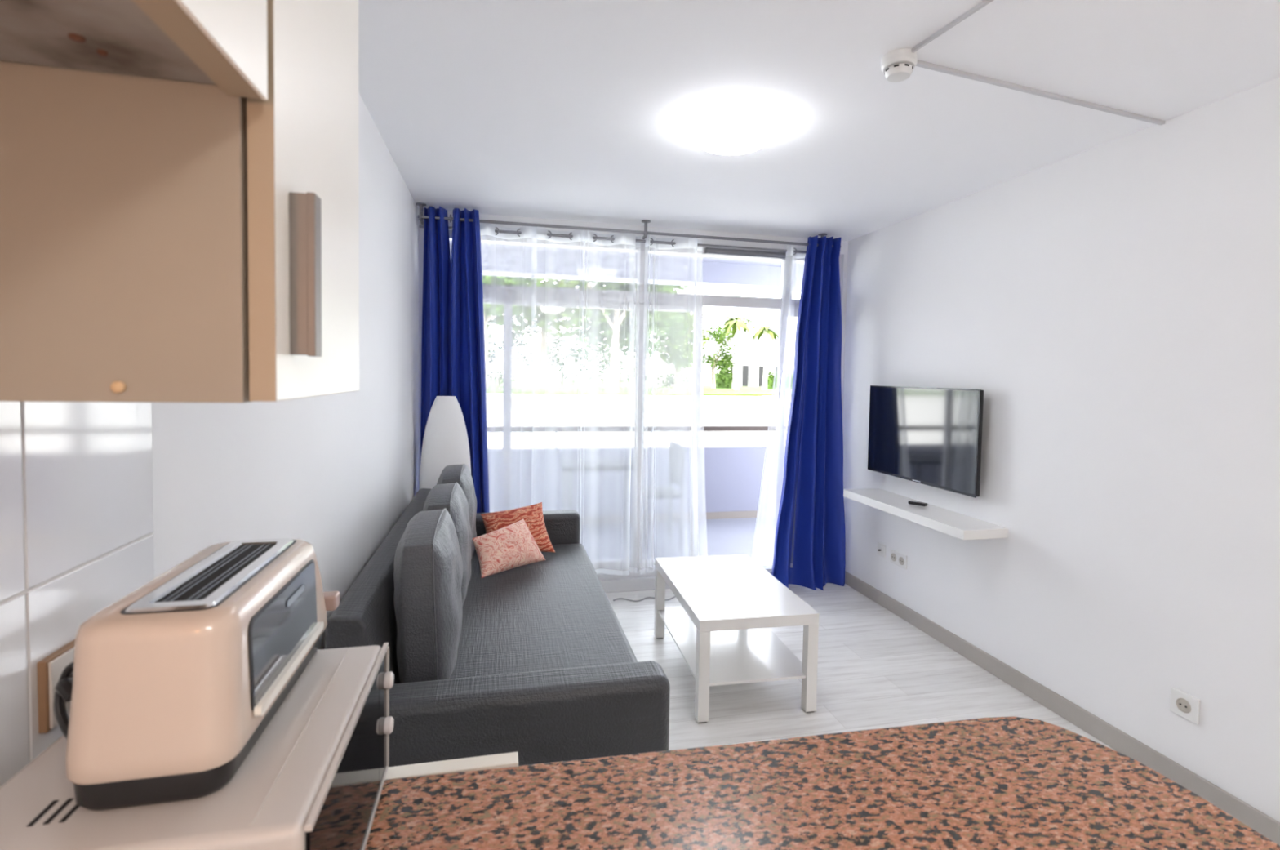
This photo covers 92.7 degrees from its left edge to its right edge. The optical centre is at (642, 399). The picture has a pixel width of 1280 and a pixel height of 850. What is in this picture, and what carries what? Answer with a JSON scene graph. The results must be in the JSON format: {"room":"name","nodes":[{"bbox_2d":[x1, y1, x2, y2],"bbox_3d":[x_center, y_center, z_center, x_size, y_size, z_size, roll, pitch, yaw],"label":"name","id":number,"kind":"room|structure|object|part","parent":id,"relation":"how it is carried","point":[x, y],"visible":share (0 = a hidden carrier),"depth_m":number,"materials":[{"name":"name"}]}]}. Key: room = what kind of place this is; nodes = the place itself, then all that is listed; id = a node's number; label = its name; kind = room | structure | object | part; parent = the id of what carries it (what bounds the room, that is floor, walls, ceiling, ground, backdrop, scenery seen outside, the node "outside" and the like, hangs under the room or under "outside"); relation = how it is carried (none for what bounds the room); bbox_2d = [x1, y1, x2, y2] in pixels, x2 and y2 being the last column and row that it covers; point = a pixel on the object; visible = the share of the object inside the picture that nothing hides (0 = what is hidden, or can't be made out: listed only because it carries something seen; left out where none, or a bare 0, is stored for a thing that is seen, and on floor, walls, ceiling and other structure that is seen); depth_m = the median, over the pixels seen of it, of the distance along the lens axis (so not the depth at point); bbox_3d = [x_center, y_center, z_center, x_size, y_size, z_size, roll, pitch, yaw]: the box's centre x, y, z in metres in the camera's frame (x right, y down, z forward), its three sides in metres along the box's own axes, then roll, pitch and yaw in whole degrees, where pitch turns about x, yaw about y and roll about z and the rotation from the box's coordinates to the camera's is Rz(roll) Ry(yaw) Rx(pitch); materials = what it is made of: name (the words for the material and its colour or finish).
{"room":"living room","nodes":[
{"label":"living room","id":0,"kind":"room"},
{"bbox_2d":[151,92,418,649],"bbox_3d":[-0.787,0.200,0.783,0.150,2.497,6.660,0,2,-13],"label":"wall","id":1,"kind":"structure","parent":0,"point":[335,473],"depth_m":1.94,"materials":[{"name":"paint"}]},
{"bbox_2d":[36,639,75,733],"bbox_3d":[-0.683,0.333,0.727,0.012,0.082,0.082,0,2,-13],"label":"wall socket","id":2,"kind":"object","parent":1,"relation":"attached to","point":[50,668],"visible":0.52,"depth_m":0.69,"materials":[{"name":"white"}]},
{"bbox_3d":[-0.679,0.333,0.728,0.003,0.076,0.076,0,2,-13],"label":"plate","id":3,"kind":"part","parent":2,"relation":"part of","materials":[{"name":"white"}]},
{"bbox_2d":[53,661,73,738],"bbox_3d":[-0.603,0.305,0.666,0.050,0.100,0.233,-1,3,-39],"label":"plug","id":4,"kind":"object","parent":2,"relation":"attached to","point":[64,686],"visible":0.39,"depth_m":0.60,"materials":[{"name":"black plastic"}]},
{"bbox_2d":[0,401,154,786],"bbox_3d":[-0.596,0.290,0.304,0.008,0.558,1.254,0,2,-13],"label":"backsplash","id":5,"kind":"structure","parent":1,"relation":"attached to","point":[77,513],"depth_m":0.72,"materials":[{"name":"white tile"}]},
{"bbox_2d":[0,0,267,100],"bbox_3d":[-0.359,-0.476,0.026,0.333,0.516,0.853,0,2,-13],"label":"upper cabinet","id":6,"kind":"object","parent":1,"relation":"attached to","point":[223,43],"visible":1,"depth_m":0.42,"materials":[{"name":"beige"}]},
{"bbox_3d":[-0.197,-0.474,0.058,0.004,0.516,0.843,0,2,-13],"label":"door","id":7,"kind":"part","parent":6,"relation":"part of","materials":[{"name":"white"}]},
{"bbox_2d":[0,0,359,402],"bbox_3d":[-0.481,-0.382,0.598,0.353,0.755,0.308,0,2,-13],"label":"upper cabinet","id":8,"kind":"object","parent":1,"relation":"attached to","point":[162,240],"visible":0.98,"depth_m":0.48,"materials":[{"name":"beige laminate"}]},
{"bbox_3d":[-0.340,-0.382,0.634,0.020,0.754,0.301,0,2,-13],"label":"door","id":9,"kind":"part","parent":8,"relation":"part of","materials":[{"name":"white"}]},
{"bbox_3d":[-0.301,-0.111,0.544,0.021,0.143,0.020,0,2,-13],"label":"handle","id":10,"kind":"part","parent":8,"relation":"part of","materials":[{"name":"brown"}]},
{"bbox_2d":[449,240,804,291],"bbox_3d":[0.014,-1.333,5.264,5.800,0.380,1.840,0,2,-13],"label":"soffit","id":11,"kind":"structure","parent":0,"point":[565,263],"depth_m":5.89,"materials":[{"name":"grey paint"}]},
{"bbox_2d":[417,209,848,490],"bbox_3d":[0.010,0.070,4.278,2.971,2.497,0.200,0,2,-13],"label":"wall","id":12,"kind":"structure","parent":0,"point":[844,244],"depth_m":4.14,"materials":[{"name":"paint"}]},
{"bbox_2d":[448,229,841,579],"bbox_3d":[0.017,0.077,4.249,2.911,2.315,0.090,0,2,-13],"label":"window","id":13,"kind":"structure","parent":12,"relation":"in","point":[502,291],"depth_m":4.19,"materials":[{"name":"white metal"}]},
{"bbox_2d":[483,296,512,511],"bbox_3d":[-1.116,0.258,3.978,0.505,1.862,0.030,0,2,-13],"label":"door","id":14,"kind":"structure","parent":13,"relation":"attached to","point":[507,302],"depth_m":4.00,"materials":[{"name":"white metal"}]},
{"bbox_2d":[502,297,637,570],"bbox_3d":[-0.469,0.262,4.167,0.950,1.862,0.030,0,2,-13],"label":"door","id":15,"kind":"structure","parent":13,"relation":"attached to","point":[619,565],"depth_m":4.22,"materials":[{"name":"white metal"}]},
{"bbox_2d":[633,302,702,571],"bbox_3d":[0.178,0.269,4.277,0.460,1.862,0.030,0,2,-13],"label":"door","id":16,"kind":"structure","parent":13,"relation":"attached to","point":[657,307],"depth_m":4.26,"materials":[{"name":"white metal"}]},
{"bbox_2d":[704,247,786,258],"bbox_3d":[0.728,-1.034,4.296,0.600,0.048,0.048,0,2,-13],"label":"roller","id":17,"kind":"object","parent":13,"relation":"attached to","point":[716,251],"visible":0.85,"depth_m":4.27,"materials":[{"name":"silver metal"}]},
{"bbox_2d":[773,310,798,559],"bbox_3d":[1.183,0.275,4.547,0.400,1.862,0.030,0,2,-13],"label":"door","id":18,"kind":"structure","parent":13,"relation":"attached to","point":[780,461],"depth_m":4.50,"materials":[{"name":"white metal"}]},
{"bbox_2d":[599,568,772,592],"bbox_3d":[-0.011,1.275,4.328,2.911,0.085,0.200,0,2,-13],"label":"trim","id":19,"kind":"structure","parent":12,"relation":"attached to","point":[645,583],"depth_m":4.21,"materials":[{"name":"white metal"}]},
{"bbox_2d":[579,516,773,561],"bbox_3d":[-0.012,1.303,5.284,5.800,0.150,1.660,0,2,-13],"label":"floor","id":20,"kind":"structure","parent":0,"point":[722,536],"depth_m":5.38,"materials":[{"name":"tile"}]},
{"bbox_2d":[560,457,633,539],"bbox_3d":[-0.364,0.875,5.091,0.620,0.710,0.500,0,2,-13],"label":"patio table","id":21,"kind":"object","parent":20,"relation":"on","point":[570,465],"visible":0.48,"depth_m":5.08,"materials":[{"name":"grey"}]},
{"bbox_3d":[-0.668,0.878,5.232,0.030,0.680,0.030,0,2,-13],"label":"leg","id":22,"kind":"part","parent":21,"relation":"part of","materials":[{"name":"silver metal"}]},
{"bbox_3d":[-0.577,0.896,4.833,0.030,0.680,0.030,0,2,-13],"label":"leg","id":23,"kind":"part","parent":21,"relation":"part of","materials":[{"name":"silver metal"}]},
{"bbox_3d":[-0.152,0.883,5.351,0.030,0.680,0.030,0,2,-13],"label":"leg","id":24,"kind":"part","parent":21,"relation":"part of","materials":[{"name":"silver metal"}]},
{"bbox_2d":[488,445,785,516],"bbox_3d":[-0.177,0.832,6.016,5.800,0.725,0.120,0,2,-13],"label":"parapet","id":25,"kind":"object","parent":20,"relation":"on","point":[730,479],"visible":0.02,"depth_m":5.98,"materials":[{"name":"grey"}]},
{"bbox_2d":[487,426,786,448],"bbox_3d":[-0.169,0.365,5.997,5.800,0.210,0.070,0,2,-13],"label":"handrail","id":26,"kind":"object","parent":25,"relation":"on","point":[497,428],"visible":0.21,"depth_m":5.96,"materials":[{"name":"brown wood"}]},
{"bbox_3d":[-0.832,0.385,5.845,0.024,0.161,0.020,0,2,-13],"label":"post","id":27,"kind":"part","parent":26,"relation":"part of","materials":[{"name":"white metal"}]},
{"bbox_3d":[-0.167,0.285,5.994,5.800,0.050,0.070,0,2,-13],"label":"rail","id":28,"kind":"part","parent":26,"relation":"part of","materials":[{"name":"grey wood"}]},
{"bbox_3d":[0.075,0.392,6.054,0.024,0.161,0.020,0,2,-13],"label":"post","id":29,"kind":"part","parent":26,"relation":"part of","materials":[{"name":"white metal"}]},
{"bbox_2d":[580,510,773,524],"bbox_3d":[-0.168,1.162,5.965,5.800,0.070,0.012,0,2,-13],"label":"trim","id":30,"kind":"structure","parent":25,"relation":"attached to","point":[752,513],"depth_m":6.10,"materials":[{"name":"grey"}]},
{"bbox_2d":[643,440,685,547],"bbox_3d":[0.141,0.804,5.307,0.340,0.850,0.400,0,2,-13],"label":"patio chair","id":31,"kind":"object","parent":20,"relation":"on","point":[677,451],"visible":0.8,"depth_m":5.20,"materials":[{"name":"grey"}]},
{"bbox_3d":[0.028,1.031,5.101,0.030,0.410,0.030,0,2,-13],"label":"leg","id":32,"kind":"part","parent":31,"relation":"part of","materials":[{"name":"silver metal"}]},
{"bbox_3d":[0.141,0.804,5.307,0.340,0.030,0.400,0,2,-13],"label":"seat","id":33,"kind":"part","parent":31,"relation":"part of","materials":[{"name":"grey"}]},
{"bbox_3d":[0.251,0.797,5.522,0.030,0.850,0.030,0,2,-13],"label":"leg","id":34,"kind":"part","parent":31,"relation":"part of","materials":[{"name":"silver metal"}]},
{"bbox_3d":[0.296,0.556,5.332,0.030,0.350,0.400,0,2,-13],"label":"backrest","id":35,"kind":"part","parent":31,"relation":"part of","materials":[{"name":"grey"}]},
{"bbox_3d":[0.333,0.814,5.162,0.030,0.850,0.030,0,2,-13],"label":"leg","id":36,"kind":"part","parent":31,"relation":"part of","materials":[{"name":"silver metal"}]},
{"bbox_2d":[358,0,1279,240],"bbox_3d":[0.758,-1.135,1.079,3.271,0.200,6.660,0,2,-13],"label":"ceiling","id":37,"kind":"structure","parent":0,"point":[575,110],"depth_m":2.15,"materials":[{"name":"white paint"}]},
{"bbox_2d":[415,202,833,253],"bbox_3d":[0.010,-1.104,4.006,2.830,0.128,0.102,0,2,-13],"label":"curtain rod","id":38,"kind":"object","parent":37,"relation":"hanging from","point":[421,205],"visible":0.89,"depth_m":3.98,"materials":[{"name":"silver metal"}]},
{"bbox_2d":[419,205,489,512],"bbox_3d":[-1.149,0.066,3.761,0.445,2.448,0.145,0,2,-13],"label":"curtain","id":39,"kind":"object","parent":38,"relation":"hanging from","point":[453,344],"visible":0.64,"depth_m":3.74,"materials":[{"name":"blue fabric"}]},
{"bbox_2d":[480,222,640,575],"bbox_3d":[-0.534,0.039,3.970,1.055,2.265,0.119,0,2,-13],"label":"sheer curtain","id":40,"kind":"object","parent":38,"relation":"hanging from","point":[486,228],"visible":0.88,"depth_m":3.97,"materials":[{"name":"white fabric"}]},
{"bbox_3d":[0.006,-1.051,4.047,2.818,0.019,0.019,0,2,-13],"label":"rod","id":41,"kind":"part","parent":38,"relation":"part of","materials":[{"name":"silver metal"}]},
{"bbox_3d":[0.020,-1.091,3.987,2.818,0.019,0.019,0,2,-13],"label":"rod","id":42,"kind":"part","parent":38,"relation":"part of","materials":[{"name":"silver metal"}]},
{"bbox_2d":[639,234,702,574],"bbox_3d":[0.236,0.045,4.146,0.498,2.265,0.109,1,2,-10],"label":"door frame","id":43,"kind":"structure","parent":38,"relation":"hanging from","point":[681,242],"depth_m":4.10,"materials":[{"name":"white fabric"}]},
{"bbox_2d":[751,244,806,568],"bbox_3d":[0.955,0.062,4.293,0.382,2.285,0.075,0,3,-25],"label":"sheer curtain","id":44,"kind":"object","parent":38,"relation":"hanging from","point":[789,332],"visible":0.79,"depth_m":4.32,"materials":[{"name":"white fabric"}]},
{"bbox_2d":[771,235,845,590],"bbox_3d":[1.177,0.100,4.277,0.587,2.458,0.192,0,2,-13],"label":"curtain","id":45,"kind":"object","parent":38,"relation":"hanging from","point":[811,533],"visible":0.99,"depth_m":4.31,"materials":[{"name":"blue fabric"}]},
{"bbox_2d":[685,105,781,155],"bbox_3d":[0.358,-1.047,2.428,0.375,0.101,0.375,0,2,-13],"label":"ceiling lamp","id":46,"kind":"object","parent":37,"relation":"attached to","point":[733,130],"visible":1,"depth_m":2.33,"materials":[{"name":"white plastic"}]},
{"bbox_3d":[0.358,-1.088,2.427,0.350,0.018,0.350,0,2,-13],"label":"plate","id":47,"kind":"part","parent":46,"relation":"part of","materials":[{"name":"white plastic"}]},
{"bbox_2d":[880,48,917,82],"bbox_3d":[0.797,-1.035,1.901,0.104,0.066,0.104,0,2,-13],"label":"smoke detector","id":48,"kind":"object","parent":37,"relation":"attached to","point":[897,65],"visible":0.99,"depth_m":1.87,"materials":[{"name":"white plastic"}]},
{"bbox_2d":[911,0,993,53],"bbox_3d":[0.938,-1.044,1.514,0.010,0.012,0.722,0,2,-19],"label":"trunk","id":49,"kind":"object","parent":37,"relation":"attached to","point":[984,2],"visible":1,"depth_m":1.71,"materials":[{"name":"grey plastic"}]},
{"bbox_2d":[915,59,1164,124],"bbox_3d":[1.418,-1.060,2.127,1.221,0.012,0.016,0,3,-20],"label":"trunk","id":50,"kind":"object","parent":37,"relation":"attached to","point":[921,64],"visible":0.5,"depth_m":2.10,"materials":[{"name":"grey plastic"}]},
{"bbox_2d":[605,582,1115,750],"bbox_3d":[0.711,1.519,1.187,3.271,0.120,6.660,0,2,-13],"label":"floor","id":51,"kind":"structure","parent":0,"point":[876,669],"depth_m":2.97,"materials":[{"name":"wood"}]},
{"bbox_2d":[419,395,471,488],"bbox_3d":[-1.197,0.649,3.703,0.300,1.345,0.108,0,2,-13],"label":"floor lamp","id":52,"kind":"object","parent":51,"relation":"on","point":[446,441],"visible":0.34,"depth_m":3.64,"materials":[{"name":"white"}]},
{"bbox_2d":[385,751,518,779],"bbox_3d":[0.017,1.021,0.724,1.397,0.888,0.632,0,2,-13],"label":"base cabinet","id":53,"kind":"object","parent":51,"relation":"on","point":[506,759],"visible":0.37,"depth_m":0.94,"materials":[{"name":"white"}]},
{"bbox_2d":[364,715,1279,849],"bbox_3d":[0.083,0.584,0.681,1.505,0.032,0.638,0,2,-13],"label":"countertop","id":54,"kind":"structure","parent":53,"relation":"on","point":[992,783],"depth_m":0.86,"materials":[{"name":"stone"}]},
{"bbox_2d":[0,642,394,849],"bbox_3d":[-0.472,0.458,0.677,0.310,0.201,0.370,0,2,-13],"label":"oven","id":55,"kind":"object","parent":54,"relation":"on","point":[314,777],"visible":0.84,"depth_m":0.58,"materials":[{"name":"metal"}]},
{"bbox_2d":[65,537,339,810],"bbox_3d":[-0.474,0.271,0.705,0.147,0.171,0.349,0,2,-13],"label":"toaster","id":56,"kind":"object","parent":55,"relation":"on","point":[176,680],"visible":1,"depth_m":0.55,"materials":[{"name":"beige"}]},
{"bbox_3d":[-0.468,0.188,0.681,0.074,0.003,0.240,0,2,-13],"label":"slot frame","id":57,"kind":"part","parent":56,"relation":"part of","materials":[{"name":"silver metal"}]},
{"bbox_3d":[-0.451,0.289,0.877,0.024,0.022,0.025,0,2,-13],"label":"lever","id":58,"kind":"part","parent":56,"relation":"part of","materials":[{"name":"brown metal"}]},
{"bbox_3d":[-0.327,0.455,0.684,0.003,0.175,0.306,0,2,-13],"label":"door","id":59,"kind":"part","parent":55,"relation":"part of","materials":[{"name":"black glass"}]},
{"bbox_3d":[-0.332,0.454,0.711,0.007,0.187,0.366,0,2,-13],"label":"frame","id":60,"kind":"part","parent":55,"relation":"part of","materials":[{"name":"metal"}]},
{"bbox_3d":[-0.368,0.447,0.860,0.003,0.175,0.052,0,2,-13],"label":"control panel","id":61,"kind":"part","parent":55,"relation":"part of","materials":[{"name":"black glass"}]},
{"bbox_3d":[-0.365,0.468,0.878,0.010,0.023,0.023,0,2,-13],"label":"knob","id":62,"kind":"part","parent":55,"relation":"part of","materials":[{"name":"white"}]},
{"bbox_3d":[-0.364,0.402,0.875,0.010,0.023,0.023,0,2,-13],"label":"knob","id":63,"kind":"part","parent":55,"relation":"part of","materials":[{"name":"white"}]},
{"bbox_2d":[324,488,670,766],"bbox_3d":[-0.610,0.960,2.661,0.950,0.831,2.180,0,2,-13],"label":"sofa","id":64,"kind":"object","parent":51,"relation":"on","point":[546,669],"visible":0.41,"depth_m":1.70,"materials":[{"name":"grey fabric"}]},
{"bbox_3d":[-0.997,0.931,2.572,0.145,0.781,1.883,0,2,-13],"label":"backrest","id":65,"kind":"part","parent":64,"relation":"part of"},
{"bbox_2d":[393,507,462,683],"bbox_3d":[-0.717,0.651,2.052,0.207,0.512,0.567,0,2,-13],"label":"cushion","id":66,"kind":"object","parent":64,"relation":"on","point":[428,565],"visible":0.94,"depth_m":1.83,"materials":[{"name":"fabric"}]},
{"bbox_2d":[422,481,471,605],"bbox_3d":[-0.851,0.629,2.645,0.206,0.502,0.547,0,2,-15],"label":"cushion","id":67,"kind":"object","parent":64,"relation":"on","point":[451,496],"visible":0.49,"depth_m":2.52,"materials":[{"name":"fabric"}]},
{"bbox_2d":[436,463,476,559],"bbox_3d":[-0.989,0.603,3.228,0.215,0.502,0.528,0,2,-15],"label":"cushion","id":68,"kind":"object","parent":64,"relation":"on","point":[452,473],"visible":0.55,"depth_m":3.12,"materials":[{"name":"fabric"}]},
{"bbox_2d":[472,519,546,577],"bbox_3d":[-0.693,0.742,3.067,0.170,0.200,0.424,3,3,35],"label":"throw pillow","id":69,"kind":"object","parent":64,"relation":"on","point":[513,545],"visible":1,"depth_m":3.02,"materials":[{"name":"pink fabric"}]},
{"bbox_2d":[480,502,555,551],"bbox_3d":[-0.701,0.720,3.418,0.399,0.244,0.197,0,2,-16],"label":"throw pillow","id":70,"kind":"object","parent":64,"relation":"on","point":[532,515],"visible":0.62,"depth_m":3.40,"materials":[{"name":"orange fabric"}]},
{"bbox_3d":[-0.848,0.984,3.654,0.932,0.612,0.141,0,2,-13],"label":"armrest","id":71,"kind":"part","parent":64,"relation":"part of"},
{"bbox_3d":[-0.392,1.073,1.671,0.932,0.612,0.145,0,2,-13],"label":"armrest","id":72,"kind":"part","parent":64,"relation":"part of","materials":[{"name":"fabric"}]},
{"bbox_3d":[-0.552,0.975,2.677,0.830,0.156,1.890,0,2,-13],"label":"seat","id":73,"kind":"part","parent":64,"relation":"part of","materials":[{"name":"fabric"}]},
{"bbox_2d":[613,595,675,601],"bbox_3d":[0.014,1.323,4.053,0.425,0.008,0.066,1,2,-9],"label":"cable","id":74,"kind":"object","parent":51,"relation":"on","point":[673,596],"visible":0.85,"depth_m":4.05,"materials":[{"name":"grey plastic"}]},
{"bbox_2d":[653,554,818,722],"bbox_3d":[0.423,1.150,3.106,0.550,0.450,0.900,1,2,-11],"label":"coffee table","id":75,"kind":"object","parent":51,"relation":"on","point":[730,604],"visible":1,"depth_m":2.88,"materials":[{"name":"white paint"}]},
{"bbox_3d":[0.097,1.151,3.476,0.050,0.394,0.050,1,2,-11],"label":"leg","id":76,"kind":"part","parent":75,"relation":"part of","materials":[{"name":"white paint"}]},
{"bbox_3d":[0.258,1.188,2.642,0.050,0.394,0.050,1,2,-11],"label":"leg","id":77,"kind":"part","parent":75,"relation":"part of","materials":[{"name":"white paint"}]},
{"bbox_2d":[657,605,805,685],"bbox_3d":[0.422,1.214,3.108,0.530,0.012,0.876,1,2,-11],"label":"shelf","id":78,"kind":"object","parent":75,"relation":"attached to","point":[746,655],"depth_m":2.93,"materials":[{"name":"white paint"}]},
{"bbox_3d":[0.749,1.193,2.738,0.050,0.394,0.050,1,2,-11],"label":"leg","id":79,"kind":"part","parent":75,"relation":"part of","materials":[{"name":"white paint"}]},
{"bbox_2d":[842,77,1279,822],"bbox_3d":[2.255,0.224,1.484,0.150,2.497,6.660,0,2,-13],"label":"wall","id":80,"kind":"structure","parent":0,"point":[1113,307],"depth_m":2.52,"materials":[{"name":"paint"}]},
{"bbox_2d":[877,542,885,557],"bbox_3d":[1.569,0.992,4.033,0.030,0.080,0.082,0,2,-13],"label":"wall socket","id":81,"kind":"object","parent":80,"relation":"attached to","point":[881,548],"visible":1,"depth_m":4.03,"materials":[{"name":"white plastic"}]},
{"bbox_2d":[889,548,906,568],"bbox_3d":[1.616,1.007,3.864,0.014,0.085,0.160,0,2,-13],"label":"wall socket","id":82,"kind":"object","parent":80,"relation":"attached to","point":[900,559],"visible":1,"depth_m":3.86,"materials":[{"name":"white plastic"}]},
{"bbox_2d":[867,385,983,497],"bbox_3d":[1.647,0.205,3.595,0.086,0.557,0.953,0,2,-13],"label":"television","id":83,"kind":"object","parent":80,"relation":"attached to","point":[932,437],"visible":1,"depth_m":3.48,"materials":[{"name":"black plastic"}]},
{"bbox_2d":[843,488,1008,540],"bbox_3d":[1.569,0.638,3.529,0.260,0.048,1.078,0,2,-13],"label":"wall shelf","id":84,"kind":"object","parent":80,"relation":"attached to","point":[960,526],"visible":1,"depth_m":3.32,"materials":[{"name":"white paint"}]},
{"bbox_2d":[907,500,927,506],"bbox_3d":[1.606,0.605,3.566,0.038,0.018,0.100,-1,3,-42],"label":"remote control","id":85,"kind":"object","parent":84,"relation":"on","point":[912,502],"visible":1,"depth_m":3.55,"materials":[{"name":"black plastic"}]},
{"bbox_2d":[844,570,1279,844],"bbox_3d":[2.165,1.429,1.467,0.014,0.088,6.360,0,2,-13],"label":"baseboard","id":86,"kind":"structure","parent":80,"relation":"attached to","point":[1122,742],"depth_m":2.61,"materials":[{"name":"wood"}]},
{"bbox_2d":[1169,686,1199,724],"bbox_3d":[1.989,1.122,2.242,0.014,0.092,0.095,0,2,-13],"label":"wall socket","id":87,"kind":"object","parent":80,"relation":"attached to","point":[1182,704],"visible":1,"depth_m":2.24,"materials":[{"name":"white plastic"}]},
{"label":"outside","id":88,"kind":"structure","parent":0,"visible":0},
{"bbox_2d":[486,375,791,448],"bbox_3d":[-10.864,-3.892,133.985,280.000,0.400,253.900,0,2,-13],"label":"ground","id":89,"kind":"structure","parent":88,"point":[549,410],"depth_m":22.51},
{"bbox_2d":[486,378,791,395],"bbox_3d":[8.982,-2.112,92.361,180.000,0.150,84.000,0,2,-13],"label":"lawn","id":90,"kind":"structure","parent":89,"relation":"on","point":[553,387],"depth_m":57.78,"materials":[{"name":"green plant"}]},
{"bbox_2d":[487,322,533,386],"bbox_3d":[-14.178,-4.320,59.270,7.582,6.576,3.981,0,2,-13],"label":"shrub","id":91,"kind":"object","parent":90,"relation":"on","point":[498,377],"visible":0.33,"depth_m":59.25,"materials":[{"name":"green plant"}]},
{"bbox_3d":[-14.140,-1.930,59.295,0.461,1.735,0.369,1,2,10],"label":"stem","id":92,"kind":"part","parent":91,"relation":"part of","materials":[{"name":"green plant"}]},
{"bbox_2d":[482,275,542,391],"bbox_3d":[-12.339,-7.266,46.387,8.530,13.503,10.104,2,3,28],"label":"tree","id":93,"kind":"object","parent":90,"relation":"on","point":[500,280],"visible":0.12,"depth_m":46.14,"materials":[{"name":"green plant"}]},
{"bbox_3d":[-12.304,-9.269,46.305,8.530,9.493,10.104,2,3,28],"label":"crown","id":94,"kind":"part","parent":93,"relation":"part of","materials":[{"name":"green plant"}]},
{"bbox_2d":[502,277,590,389],"bbox_3d":[-8.650,-8.544,54.616,10.683,15.505,11.316,2,3,30],"label":"tree","id":95,"kind":"object","parent":90,"relation":"on","point":[547,314],"visible":0.12,"depth_m":52.57,"materials":[{"name":"green plant"}]},
{"bbox_3d":[-8.609,-10.893,54.520,10.683,10.803,11.316,2,3,30],"label":"crown","id":96,"kind":"part","parent":95,"relation":"part of","materials":[{"name":"green plant"}]},
{"bbox_2d":[537,328,598,386],"bbox_3d":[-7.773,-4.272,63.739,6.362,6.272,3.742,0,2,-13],"label":"shrub","id":97,"kind":"object","parent":90,"relation":"on","point":[549,351],"visible":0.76,"depth_m":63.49,"materials":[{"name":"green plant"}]},
{"bbox_3d":[-8.479,-2.011,63.676,0.461,1.735,0.369,1,2,10],"label":"stem","id":98,"kind":"part","parent":97,"relation":"part of","materials":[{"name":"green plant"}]},
{"bbox_2d":[583,342,651,387],"bbox_3d":[-2.931,-4.106,66.968,7.408,5.845,3.951,0,2,-13],"label":"shrub","id":99,"kind":"object","parent":90,"relation":"on","point":[604,362],"visible":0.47,"depth_m":66.83,"materials":[{"name":"green plant"}]},
{"bbox_3d":[-2.594,-2.047,67.084,0.461,1.735,0.369,1,2,10],"label":"stem","id":100,"kind":"part","parent":99,"relation":"part of","materials":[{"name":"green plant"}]},
{"bbox_2d":[566,280,677,392],"bbox_3d":[-1.466,-7.035,47.530,8.709,13.311,10.435,0,2,-13],"label":"tree","id":101,"kind":"object","parent":90,"relation":"on","point":[614,322],"visible":0.25,"depth_m":47.47,"materials":[{"name":"green plant"}]},
{"bbox_3d":[-1.436,-8.780,47.458,8.709,9.818,10.435,0,2,-13],"label":"crown","id":102,"kind":"part","parent":101,"relation":"part of","materials":[{"name":"green plant"}]},
{"bbox_2d":[586,284,690,357],"bbox_3d":[-0.177,-8.624,59.196,10.483,15.568,10.558,0,2,-13],"label":"tree","id":103,"kind":"object","parent":90,"relation":"on","point":[673,333],"visible":0.07,"depth_m":59.29,"materials":[{"name":"green plant"}]},
{"bbox_2d":[646,337,693,386],"bbox_3d":[2.819,-4.356,72.269,7.570,6.178,3.742,0,2,-13],"label":"shrub","id":104,"kind":"object","parent":90,"relation":"on","point":[666,383],"visible":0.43,"depth_m":72.28,"materials":[{"name":"green plant"}]},
{"bbox_2d":[651,285,710,389],"bbox_3d":[3.896,-6.531,64.193,7.159,11.133,6.916,0,2,-13],"label":"tree","id":105,"kind":"object","parent":90,"relation":"on","point":[680,344],"visible":0.61,"depth_m":62.96,"materials":[{"name":"green plant"}]},
{"bbox_2d":[633,357,794,386],"bbox_3d":[14.873,-3.986,93.582,32.000,4.000,8.100,0,2,-13],"label":"building","id":106,"kind":"structure","parent":90,"relation":"on","point":[751,371],"depth_m":88.40,"materials":[{"name":"white"}]},
{"bbox_2d":[701,324,736,388],"bbox_3d":[8.352,-4.763,69.571,4.717,7.320,4.285,-1,3,-38],"label":"tree","id":107,"kind":"object","parent":90,"relation":"on","point":[714,362],"visible":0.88,"depth_m":69.29,"materials":[{"name":"green plant"}]},
{"bbox_2d":[714,328,733,371],"bbox_3d":[10.112,-5.201,76.171,2.841,7.696,3.002,2,3,24],"label":"tree","id":108,"kind":"object","parent":90,"relation":"on","point":[728,339],"visible":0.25,"depth_m":76.06,"materials":[{"name":"green plant"}]},
{"bbox_2d":[715,368,734,388],"bbox_3d":[10.009,-2.535,73.377,2.907,2.631,1.388,0,2,-13],"label":"hedge","id":109,"kind":"object","parent":90,"relation":"on","point":[723,380],"visible":0.78,"depth_m":73.00,"materials":[{"name":"green plant"}]},
{"bbox_2d":[718,316,751,388],"bbox_3d":[10.967,-5.573,73.147,3.984,8.746,3.999,0,2,-13],"label":"palm tree","id":110,"kind":"object","parent":90,"relation":"on","point":[726,323],"visible":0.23,"depth_m":73.00,"materials":[{"name":"green plant"}]},
{"bbox_2d":[719,317,756,390],"bbox_3d":[10.190,-4.866,65.808,3.992,7.912,3.990,0,2,-13],"label":"palm tree","id":111,"kind":"object","parent":90,"relation":"on","point":[736,325],"visible":1,"depth_m":65.61,"materials":[{"name":"green plant"}]},
{"bbox_2d":[748,324,778,389],"bbox_3d":[13.733,-4.665,68.690,3.993,7.400,3.991,0,2,-13],"label":"palm tree","id":112,"kind":"object","parent":90,"relation":"on","point":[764,330],"visible":0.94,"depth_m":68.50,"materials":[{"name":"green plant"}]},
{"bbox_2d":[762,370,793,388],"bbox_3d":[17.460,-2.424,76.135,5.237,2.411,1.367,0,2,-13],"label":"hedge","id":113,"kind":"object","parent":90,"relation":"on","point":[771,377],"visible":0.34,"depth_m":75.52,"materials":[{"name":"green plant"}]}
]}

